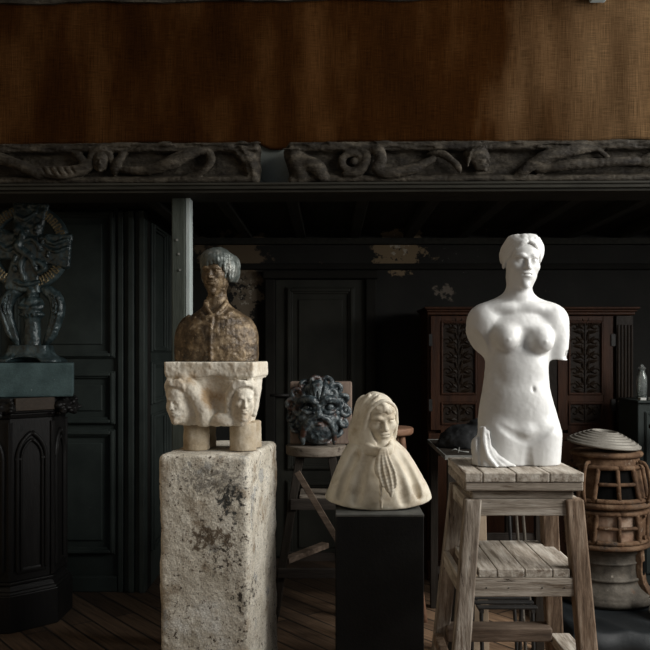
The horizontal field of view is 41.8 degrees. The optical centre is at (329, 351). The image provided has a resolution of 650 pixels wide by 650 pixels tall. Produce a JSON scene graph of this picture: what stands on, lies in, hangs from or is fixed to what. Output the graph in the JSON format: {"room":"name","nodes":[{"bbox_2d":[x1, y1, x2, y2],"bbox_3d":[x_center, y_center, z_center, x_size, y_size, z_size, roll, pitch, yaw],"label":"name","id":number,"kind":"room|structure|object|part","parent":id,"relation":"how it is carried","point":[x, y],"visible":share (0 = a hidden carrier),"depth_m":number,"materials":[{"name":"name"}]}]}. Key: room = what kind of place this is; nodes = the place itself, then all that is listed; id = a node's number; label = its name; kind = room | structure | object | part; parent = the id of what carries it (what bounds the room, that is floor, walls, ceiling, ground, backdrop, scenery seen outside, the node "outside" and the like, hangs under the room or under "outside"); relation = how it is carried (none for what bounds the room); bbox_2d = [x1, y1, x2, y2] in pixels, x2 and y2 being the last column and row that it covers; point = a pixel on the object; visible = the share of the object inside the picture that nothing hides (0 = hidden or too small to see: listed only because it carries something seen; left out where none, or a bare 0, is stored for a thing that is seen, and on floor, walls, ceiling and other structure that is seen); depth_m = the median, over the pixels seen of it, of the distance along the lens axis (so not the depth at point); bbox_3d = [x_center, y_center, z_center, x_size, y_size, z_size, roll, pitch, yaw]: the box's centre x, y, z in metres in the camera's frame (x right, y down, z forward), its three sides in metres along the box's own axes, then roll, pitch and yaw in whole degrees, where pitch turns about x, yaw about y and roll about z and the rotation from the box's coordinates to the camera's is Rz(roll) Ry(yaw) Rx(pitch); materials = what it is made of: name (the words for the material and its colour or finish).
{"room":"art studio","nodes":[
{"label":"art studio","id":0,"kind":"room"},
{"bbox_2d":[120,210,150,588],"bbox_3d":[-1.976,-0.800,5.420,1.648,4.600,0.100,0,0,0],"label":"wall","id":1,"kind":"structure","parent":0,"point":[147,211],"depth_m":5.39,"materials":[{"name":"black wood"}]},
{"bbox_2d":[0,208,119,574],"bbox_3d":[-1.996,0.234,5.332,1.422,2.332,0.075,0,0,0],"label":"door","id":2,"kind":"structure","parent":1,"relation":"in","point":[87,337],"depth_m":5.32,"materials":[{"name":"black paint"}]},
{"bbox_3d":[-1.665,-0.425,5.312,0.648,0.925,0.035,0,0,0],"label":"panel","id":3,"kind":"part","parent":2,"relation":"part of","materials":[{"name":"teal paint"}]},
{"bbox_3d":[-1.665,0.875,5.312,0.648,0.780,0.035,0,0,0],"label":"panel","id":4,"kind":"part","parent":2,"relation":"part of","materials":[{"name":"teal paint"}]},
{"bbox_3d":[-1.665,0.286,5.312,0.648,0.334,0.035,0,0,0],"label":"panel","id":5,"kind":"part","parent":2,"relation":"part of","materials":[{"name":"teal paint"}]},
{"bbox_2d":[73,575,117,591],"bbox_3d":[-2.014,1.450,5.338,1.372,0.100,0.065,0,0,0],"label":"baseboard","id":6,"kind":"structure","parent":1,"relation":"attached to","point":[81,583],"depth_m":5.30,"materials":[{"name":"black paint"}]},
{"bbox_2d":[118,210,146,592],"bbox_3d":[-1.238,0.310,5.325,0.173,2.380,0.090,0,0,0],"label":"trim","id":7,"kind":"structure","parent":1,"relation":"attached to","point":[132,226],"depth_m":5.30,"materials":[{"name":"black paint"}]},
{"bbox_2d":[150,213,171,583],"bbox_3d":[-1.187,-0.800,5.825,0.130,4.600,0.750,0,0,0],"label":"wall","id":8,"kind":"structure","parent":0,"point":[160,232],"depth_m":5.71,"materials":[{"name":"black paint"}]},
{"bbox_3d":[-1.137,0.200,5.680,0.030,0.280,0.460,0,0,0],"label":"panel","id":9,"kind":"part","parent":8,"relation":"part of","materials":[{"name":"teal paint"}]},
{"bbox_3d":[-1.137,0.840,5.680,0.030,0.880,0.460,0,0,0],"label":"panel","id":10,"kind":"part","parent":8,"relation":"part of","materials":[{"name":"teal paint"}]},
{"bbox_3d":[-1.137,-0.415,5.680,0.030,0.830,0.460,0,0,0],"label":"panel","id":11,"kind":"part","parent":8,"relation":"part of","materials":[{"name":"teal paint"}]},
{"bbox_3d":[-1.137,0.840,6.055,0.030,0.880,0.170,0,0,0],"label":"panel","id":12,"kind":"part","parent":8,"relation":"part of","materials":[{"name":"black paint"}]},
{"bbox_3d":[-1.137,-0.415,6.055,0.030,0.830,0.170,0,0,0],"label":"panel","id":13,"kind":"part","parent":8,"relation":"part of","materials":[{"name":"teal paint"}]},
{"bbox_2d":[0,558,544,649],"bbox_3d":[0.750,1.550,2.550,7.300,0.100,7.500,0,0,0],"label":"floor","id":14,"kind":"structure","parent":0,"point":[124,620],"depth_m":4.71,"materials":[{"name":"brown wood"}]},
{"bbox_2d":[0,395,81,633],"bbox_3d":[-1.826,0.874,4.820,0.762,1.252,0.727,0,0,0],"label":"pedestal","id":15,"kind":"object","parent":14,"relation":"on","point":[36,585],"visible":1,"depth_m":4.64,"materials":[{"name":"brown wood"}]},
{"bbox_3d":[-1.836,0.289,4.846,0.636,0.084,0.636,0,0,0],"label":"cornice","id":16,"kind":"part","parent":15,"relation":"part of","materials":[{"name":"brown wood"}]},
{"bbox_3d":[-1.836,1.269,4.846,0.640,0.062,0.640,0,0,0],"label":"moulding","id":17,"kind":"part","parent":15,"relation":"part of","materials":[{"name":"brown wood"}]},
{"bbox_2d":[0,362,73,397],"bbox_3d":[-1.795,0.153,4.809,0.660,0.186,0.420,0,0,-16],"label":"stone block","id":18,"kind":"object","parent":15,"relation":"on","point":[17,379],"visible":1,"depth_m":4.65,"materials":[{"name":"grey stone"}]},
{"bbox_2d":[0,203,72,361],"bbox_3d":[-1.737,-0.406,4.881,0.536,0.929,0.251,0,0,0],"label":"sculpture","id":19,"kind":"object","parent":18,"relation":"on","point":[28,249],"visible":0.98,"depth_m":4.85,"materials":[{"name":"black metal"}]},
{"bbox_2d":[172,198,192,450],"bbox_3d":[-0.760,0.357,4.372,0.094,2.286,0.096,0,0,0],"label":"wooden post","id":20,"kind":"object","parent":14,"relation":"on","point":[182,208],"visible":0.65,"depth_m":4.33,"materials":[{"name":"grey paint"}]},
{"bbox_2d":[159,440,277,649],"bbox_3d":[-0.476,0.961,3.760,0.394,1.079,0.617,0,0,7],"label":"stone pedestal","id":21,"kind":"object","parent":14,"relation":"on","point":[218,591],"depth_m":3.47,"materials":[{"name":"beige stone"}]},
{"bbox_2d":[164,361,267,450],"bbox_3d":[-0.488,0.231,3.689,0.407,0.379,0.352,0,0,7],"label":"carved capital","id":22,"kind":"object","parent":21,"relation":"on","point":[202,397],"visible":0.94,"depth_m":3.55,"materials":[{"name":"stone"}]},
{"bbox_2d":[174,247,258,361],"bbox_3d":[-0.499,-0.210,3.738,0.372,0.503,0.235,0,0,0],"label":"bust","id":23,"kind":"object","parent":22,"relation":"on","point":[217,332],"visible":1,"depth_m":3.67,"materials":[{"name":"brown metal"}]},
{"bbox_2d":[276,443,345,621],"bbox_3d":[-0.076,1.002,4.624,0.513,0.997,0.457,0,0,0],"label":"stand","id":24,"kind":"object","parent":14,"relation":"on","point":[307,498],"visible":0.64,"depth_m":4.49,"materials":[{"name":"brown wood"}]},
{"bbox_3d":[-0.236,1.029,4.503,0.193,0.941,0.150,0,0,0],"label":"leg","id":25,"kind":"part","parent":24,"relation":"part of","materials":[{"name":"brown wood"}]},
{"bbox_3d":[-0.236,1.029,4.777,0.240,0.941,0.059,0,0,35],"label":"leg","id":26,"kind":"part","parent":24,"relation":"part of","materials":[{"name":"brown wood"}]},
{"bbox_3d":[-0.076,0.807,4.500,0.267,0.056,0.024,0,0,0],"label":"rail","id":27,"kind":"part","parent":24,"relation":"part of","materials":[{"name":"brown wood"}]},
{"bbox_2d":[299,488,327,498],"bbox_3d":[-0.076,0.772,4.640,0.176,0.014,0.256,0,0,0],"label":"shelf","id":28,"kind":"object","parent":24,"relation":"attached to","point":[320,493],"depth_m":4.60,"materials":[{"name":"brown wood"}]},
{"bbox_2d":[284,375,351,444],"bbox_3d":[-0.063,0.312,4.589,0.366,0.379,0.282,0,0,0],"label":"mask","id":29,"kind":"object","parent":24,"relation":"on","point":[320,409],"visible":1,"depth_m":4.54,"materials":[{"name":"black metal"}]},
{"bbox_3d":[0.084,1.029,4.503,0.193,0.941,0.150,0,0,0],"label":"leg","id":30,"kind":"part","parent":24,"relation":"part of","materials":[{"name":"brown wood"}]},
{"bbox_2d":[335,504,423,649],"bbox_3d":[0.218,1.105,3.954,0.386,0.791,0.491,0,0,0],"label":"plinth","id":31,"kind":"object","parent":14,"relation":"on","point":[379,555],"visible":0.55,"depth_m":3.71,"materials":[{"name":"paint"}]},
{"bbox_2d":[325,391,431,510],"bbox_3d":[0.225,0.446,3.943,0.493,0.525,0.394,0,0,0],"label":"bust","id":32,"kind":"object","parent":31,"relation":"on","point":[374,471],"visible":1,"depth_m":3.85,"materials":[{"name":"beige stone"}]},
{"bbox_2d":[396,425,427,622],"bbox_3d":[0.337,0.966,4.860,0.366,1.074,0.366,0,0,-9],"label":"round stool","id":33,"kind":"object","parent":14,"relation":"on","point":[402,431],"visible":0.11,"depth_m":4.76,"materials":[{"name":"brown wood"}]},
{"bbox_3d":[0.337,0.451,4.860,0.280,0.045,0.280,0,0,0],"label":"seat","id":34,"kind":"part","parent":33,"relation":"part of","materials":[{"name":"brown wood"}]},
{"bbox_2d":[474,516,488,649],"bbox_3d":[0.718,1.125,4.146,0.100,0.750,0.115,0,0,0],"label":"leaning board","id":35,"kind":"object","parent":14,"relation":"on","point":[483,526],"visible":0.02,"depth_m":4.12,"materials":[{"name":"wood"}]},
{"bbox_2d":[427,439,543,649],"bbox_3d":[0.830,1.007,4.630,0.512,0.985,0.792,0,0,0],"label":"table","id":36,"kind":"object","parent":14,"relation":"on","point":[435,451],"visible":0.3,"depth_m":4.97,"materials":[{"name":"brown wood"}]},
{"bbox_3d":[0.610,1.016,4.990,0.044,0.969,0.044,0,0,0],"label":"leg","id":37,"kind":"part","parent":36,"relation":"part of","materials":[{"name":"brown wood"}]},
{"bbox_2d":[430,440,471,454],"bbox_3d":[0.830,0.525,4.630,0.500,0.012,0.780,0,0,0],"label":"tray","id":38,"kind":"object","parent":36,"relation":"on","point":[442,451],"depth_m":4.48,"materials":[{"name":"brown wood"}]},
{"bbox_3d":[0.610,1.016,4.270,0.044,0.969,0.044,0,0,0],"label":"leg","id":39,"kind":"part","parent":36,"relation":"part of","materials":[{"name":"brown wood"}]},
{"bbox_2d":[436,418,477,448],"bbox_3d":[0.739,0.440,4.660,0.273,0.157,0.276,0,0,28],"label":"clay lump","id":40,"kind":"object","parent":36,"relation":"on","point":[456,436],"visible":0.62,"depth_m":4.57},
{"bbox_2d":[450,447,468,452],"bbox_3d":[0.662,0.501,4.355,0.097,0.029,0.032,0,0,-10],"label":"wire","id":41,"kind":"object","parent":36,"relation":"on","point":[458,450],"visible":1,"depth_m":4.35,"materials":[{"name":"metal"}]},
{"bbox_3d":[1.050,1.016,4.990,0.044,0.969,0.044,0,0,0],"label":"leg","id":42,"kind":"part","parent":36,"relation":"part of","materials":[{"name":"brown wood"}]},
{"bbox_3d":[1.050,1.016,4.270,0.044,0.969,0.044,0,0,0],"label":"leg","id":43,"kind":"part","parent":36,"relation":"part of","materials":[{"name":"brown wood"}]},
{"bbox_2d":[471,597,537,649],"bbox_3d":[0.795,1.321,3.930,0.270,0.361,0.318,0,0,0],"label":"stool","id":44,"kind":"object","parent":14,"relation":"on","point":[482,603],"visible":0.62,"depth_m":3.88,"materials":[{"name":"black wood"}]},
{"bbox_3d":[0.680,1.335,4.060,0.018,0.333,0.058,0,0,0],"label":"leg","id":45,"kind":"part","parent":44,"relation":"part of","materials":[{"name":"brown wood"}]},
{"bbox_3d":[0.680,1.335,3.800,0.018,0.333,0.058,0,0,0],"label":"leg","id":46,"kind":"part","parent":44,"relation":"part of","materials":[{"name":"brown wood"}]},
{"bbox_3d":[0.910,1.335,4.060,0.018,0.333,0.058,0,0,0],"label":"leg","id":47,"kind":"part","parent":44,"relation":"part of","materials":[{"name":"black wood"}]},
{"bbox_3d":[0.910,1.335,3.800,0.018,0.333,0.058,0,0,0],"label":"leg","id":48,"kind":"part","parent":44,"relation":"part of","materials":[{"name":"black metal"}]},
{"bbox_2d":[508,516,517,649],"bbox_3d":[0.895,1.100,4.168,0.016,0.802,0.115,0,0,-15],"label":"metal rod","id":49,"kind":"object","parent":14,"relation":"on","point":[509,517],"visible":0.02,"depth_m":4.18,"materials":[{"name":"black metal"}]},
{"bbox_2d":[431,457,597,649],"bbox_3d":[0.694,0.967,3.285,0.586,1.066,0.609,0,0,0],"label":"stand","id":50,"kind":"object","parent":14,"relation":"on","point":[502,568],"visible":0.93,"depth_m":3.08,"materials":[{"name":"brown wood"}]},
{"bbox_3d":[0.474,1.016,3.507,0.080,0.968,0.215,0,0,-40],"label":"leg","id":51,"kind":"part","parent":50,"relation":"part of","materials":[{"name":"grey wood"}]},
{"bbox_3d":[0.474,0.843,3.285,0.023,0.064,0.390,0,0,0],"label":"shelf rail","id":52,"kind":"part","parent":50,"relation":"part of","materials":[{"name":"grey wood"}]},
{"bbox_3d":[0.474,1.016,3.053,0.201,0.968,0.080,0,0,-44],"label":"leg","id":53,"kind":"part","parent":50,"relation":"part of","materials":[{"name":"grey wood"}]},
{"bbox_2d":[466,233,568,466],"bbox_3d":[0.738,-0.015,3.319,0.405,0.895,0.273,0,0,0],"label":"statue","id":54,"kind":"object","parent":50,"relation":"on","point":[517,333],"visible":1,"depth_m":3.25,"materials":[{"name":"white stone"}]},
{"bbox_2d":[471,426,515,466],"bbox_3d":[0.617,0.358,3.227,0.172,0.148,0.083,0,0,27],"label":"drapery","id":55,"kind":"object","parent":54,"relation":"hanging from","point":[492,446],"depth_m":3.22,"materials":[{"name":"white stone"}]},
{"bbox_3d":[0.703,0.844,3.060,0.383,0.069,0.032,0,0,0],"label":"shelf rail","id":56,"kind":"part","parent":50,"relation":"part of","materials":[{"name":"brown wood"}]},
{"bbox_3d":[0.918,1.016,3.507,0.083,0.968,0.204,0,0,33],"label":"leg","id":57,"kind":"part","parent":50,"relation":"part of","materials":[{"name":"brown wood"}]},
{"bbox_3d":[0.918,1.016,3.053,0.084,0.968,0.190,0,0,-39],"label":"leg","id":58,"kind":"part","parent":50,"relation":"part of","materials":[{"name":"brown wood"}]},
{"bbox_2d":[515,516,526,649],"bbox_3d":[0.936,1.110,4.173,0.016,0.782,0.107,0,0,-24],"label":"metal rod","id":59,"kind":"object","parent":14,"relation":"on","point":[516,517],"visible":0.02,"depth_m":4.19,"materials":[{"name":"grey metal"}]},
{"bbox_2d":[521,516,530,620],"bbox_3d":[0.974,1.120,4.179,0.017,0.762,0.101,0,0,-33],"label":"metal rod","id":60,"kind":"object","parent":14,"relation":"on","point":[522,517],"visible":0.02,"depth_m":4.20,"materials":[{"name":"grey metal"}]},
{"bbox_2d":[417,307,639,579],"bbox_3d":[1.324,0.602,5.815,1.410,1.796,0.530,0,0,0],"label":"tall cabinet","id":61,"kind":"object","parent":14,"relation":"on","point":[585,388],"visible":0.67,"depth_m":5.59,"materials":[{"name":"red wood"}]},
{"bbox_3d":[0.847,0.148,5.609,0.369,0.771,0.041,0,0,0],"label":"door","id":62,"kind":"part","parent":61,"relation":"part of","materials":[{"name":"red wood"}]},
{"bbox_3d":[0.847,0.391,5.606,0.235,0.177,0.044,0,0,0],"label":"carved panel","id":63,"kind":"part","parent":61,"relation":"part of","materials":[{"name":"brown wood"}]},
{"bbox_3d":[0.847,0.016,5.606,0.235,0.532,0.044,0,0,0],"label":"carved panel","id":64,"kind":"part","parent":61,"relation":"part of","materials":[{"name":"brown wood"}]},
{"bbox_3d":[0.847,0.138,5.585,0.237,0.685,0.014,0,0,0],"label":"moulding","id":65,"kind":"part","parent":61,"relation":"part of","materials":[{"name":"red wood"}]},
{"bbox_3d":[1.321,1.018,5.604,1.364,0.965,0.049,0,0,0],"label":"panel","id":66,"kind":"part","parent":61,"relation":"part of","materials":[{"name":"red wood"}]},
{"bbox_3d":[1.324,-0.270,5.815,1.410,0.053,0.530,0,0,0],"label":"cornice","id":67,"kind":"part","parent":61,"relation":"part of","materials":[{"name":"red wood"}]},
{"bbox_3d":[1.265,0.133,5.606,0.461,0.761,0.045,0,0,0],"label":"panel","id":68,"kind":"part","parent":61,"relation":"part of","materials":[{"name":"brown wood"}]},
{"bbox_3d":[1.680,0.148,5.609,0.362,0.771,0.041,0,0,0],"label":"door","id":69,"kind":"part","parent":61,"relation":"part of","materials":[{"name":"red wood"}]},
{"bbox_3d":[1.680,0.138,5.585,0.231,0.685,0.014,0,0,0],"label":"moulding","id":70,"kind":"part","parent":61,"relation":"part of","materials":[{"name":"red wood"}]},
{"bbox_3d":[1.680,0.392,5.606,0.229,0.175,0.044,0,0,0],"label":"carved panel","id":71,"kind":"part","parent":61,"relation":"part of","materials":[{"name":"brown wood"}]},
{"bbox_3d":[1.680,0.017,5.606,0.229,0.530,0.044,0,0,0],"label":"carved panel","id":72,"kind":"part","parent":61,"relation":"part of","materials":[{"name":"brown wood"}]},
{"bbox_2d":[528,584,649,649],"bbox_3d":[1.880,1.435,4.620,1.464,0.130,0.984,0,0,0],"label":"platform","id":73,"kind":"object","parent":14,"relation":"on","point":[615,629],"visible":0.23,"depth_m":4.26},
{"bbox_2d":[562,429,649,609],"bbox_3d":[1.542,0.898,4.750,0.530,0.932,0.530,0,0,-31],"label":"chimney pot","id":74,"kind":"object","parent":73,"relation":"on","point":[615,494],"visible":0.88,"depth_m":4.57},
{"bbox_3d":[1.527,0.484,4.749,0.403,0.104,0.404,0,0,0],"label":"lid","id":75,"kind":"part","parent":74,"relation":"part of","materials":[{"name":"grey metal"}]},
{"bbox_3d":[1.542,0.713,4.574,0.212,0.162,0.060,0,0,0],"label":"pane","id":76,"kind":"part","parent":74,"relation":"part of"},
{"bbox_3d":[1.542,0.946,4.563,0.209,0.142,0.032,0,0,0],"label":"pane","id":77,"kind":"part","parent":74,"relation":"part of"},
{"bbox_2d":[617,397,649,584],"bbox_3d":[2.161,0.897,5.325,0.598,1.206,0.370,0,0,0],"label":"cabinet","id":78,"kind":"object","parent":14,"relation":"on","point":[634,414],"visible":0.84,"depth_m":5.16,"materials":[{"name":"grey paint"}]},
{"bbox_2d":[636,364,646,398],"bbox_3d":[1.955,0.184,5.330,0.064,0.219,0.064,0,0,0],"label":"glass bottle","id":79,"kind":"object","parent":78,"relation":"on","point":[641,378],"visible":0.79,"depth_m":5.31,"materials":[{"name":"white"}]},
{"bbox_3d":[2.160,0.855,5.154,0.500,0.990,0.012,0,0,0],"label":"door panel","id":80,"kind":"part","parent":78,"relation":"part of","materials":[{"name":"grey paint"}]},
{"bbox_2d":[0,200,649,244],"bbox_3d":[0.725,-0.860,5.330,6.850,0.160,1.740,0,0,0],"label":"ceiling","id":81,"kind":"structure","parent":0,"point":[631,218],"depth_m":5.61,"materials":[{"name":"black wood"}]},
{"bbox_2d":[193,229,649,557],"bbox_3d":[1.474,-1.300,6.250,5.452,5.600,0.100,0,0,0],"label":"wall","id":82,"kind":"structure","parent":0,"point":[399,293],"depth_m":6.20,"materials":[{"name":"paint"}]},
{"bbox_2d":[271,280,364,555],"bbox_3d":[-0.087,0.493,6.157,0.681,2.029,0.087,0,0,0],"label":"door","id":83,"kind":"structure","parent":82,"relation":"in","point":[320,324],"depth_m":6.15,"materials":[{"name":"paint"}]},
{"bbox_3d":[-0.359,0.312,6.136,0.138,0.024,0.047,0,0,0],"label":"handle","id":84,"kind":"part","parent":83,"relation":"part of","materials":[{"name":"black metal"}]},
{"bbox_3d":[-0.069,1.218,6.145,0.500,0.580,0.030,0,0,0],"label":"panel","id":85,"kind":"part","parent":83,"relation":"part of","materials":[{"name":"paint"}]},
{"bbox_3d":[-0.069,0.192,6.145,0.500,1.326,0.030,0,0,0],"label":"panel","id":86,"kind":"part","parent":83,"relation":"part of","materials":[{"name":"paint"}]},
{"bbox_2d":[263,270,377,536],"bbox_3d":[-0.069,0.457,6.155,0.833,2.087,0.090,0,0,0],"label":"trim","id":87,"kind":"structure","parent":82,"relation":"attached to","point":[269,276],"depth_m":6.12,"materials":[{"name":"black wood"}]},
{"bbox_2d":[193,263,649,269],"bbox_3d":[1.504,-0.620,6.175,5.292,0.044,0.050,0,0,0],"label":"trim","id":88,"kind":"structure","parent":82,"relation":"attached to","point":[196,266],"depth_m":6.15,"materials":[{"name":"black wood"}]},
{"bbox_3d":[0.550,-1.450,4.346,6.300,0.700,0.237,0,0,0],"label":"wall","id":89,"kind":"structure","parent":0,"visible":0},
{"bbox_2d":[0,0,421,4],"bbox_3d":[0.550,-1.808,4.329,6.300,0.084,0.135,0,0,1],"label":"trim","id":90,"kind":"structure","parent":89,"relation":"attached to","point":[14,2],"depth_m":4.31,"materials":[{"name":"grey wood"}]},
{"bbox_2d":[0,181,649,202],"bbox_3d":[0.549,-0.808,4.286,6.300,0.044,0.300,0,0,1],"label":"beam","id":91,"kind":"structure","parent":89,"relation":"attached to","point":[464,190],"depth_m":4.20,"materials":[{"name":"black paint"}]},
{"bbox_2d":[0,141,261,183],"bbox_3d":[-1.138,-0.939,4.248,1.599,0.215,0.163,0,0,1],"label":"carved frieze","id":92,"kind":"structure","parent":91,"relation":"on","point":[164,161],"depth_m":4.20,"materials":[{"name":"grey wood"}]},
{"bbox_2d":[283,139,649,181],"bbox_3d":[0.844,-0.934,4.197,2.152,0.205,0.166,0,0,1],"label":"carved frieze","id":93,"kind":"structure","parent":91,"relation":"on","point":[613,159],"depth_m":4.16,"materials":[{"name":"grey wood"}]},
{"bbox_2d":[0,0,649,149],"bbox_3d":[0.548,-1.405,4.285,6.200,0.761,0.017,0,0,1],"label":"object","id":94,"kind":"object","parent":89,"relation":"attached to","point":[275,75],"visible":0.98,"depth_m":4.30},
{"bbox_2d":[259,139,644,182],"bbox_3d":[0.550,-0.965,4.331,6.300,0.270,0.050,0,0,1],"label":"trim","id":95,"kind":"structure","parent":89,"relation":"attached to","point":[273,164],"depth_m":4.33,"materials":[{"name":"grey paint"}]},
{"bbox_2d":[589,0,605,2],"bbox_3d":[1.333,-1.802,4.220,0.075,0.115,0.060,0,0,0],"label":"paper tag","id":96,"kind":"object","parent":89,"relation":"attached to","point":[590,1],"visible":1,"depth_m":4.23,"materials":[{"name":"white paper"}]}
]}

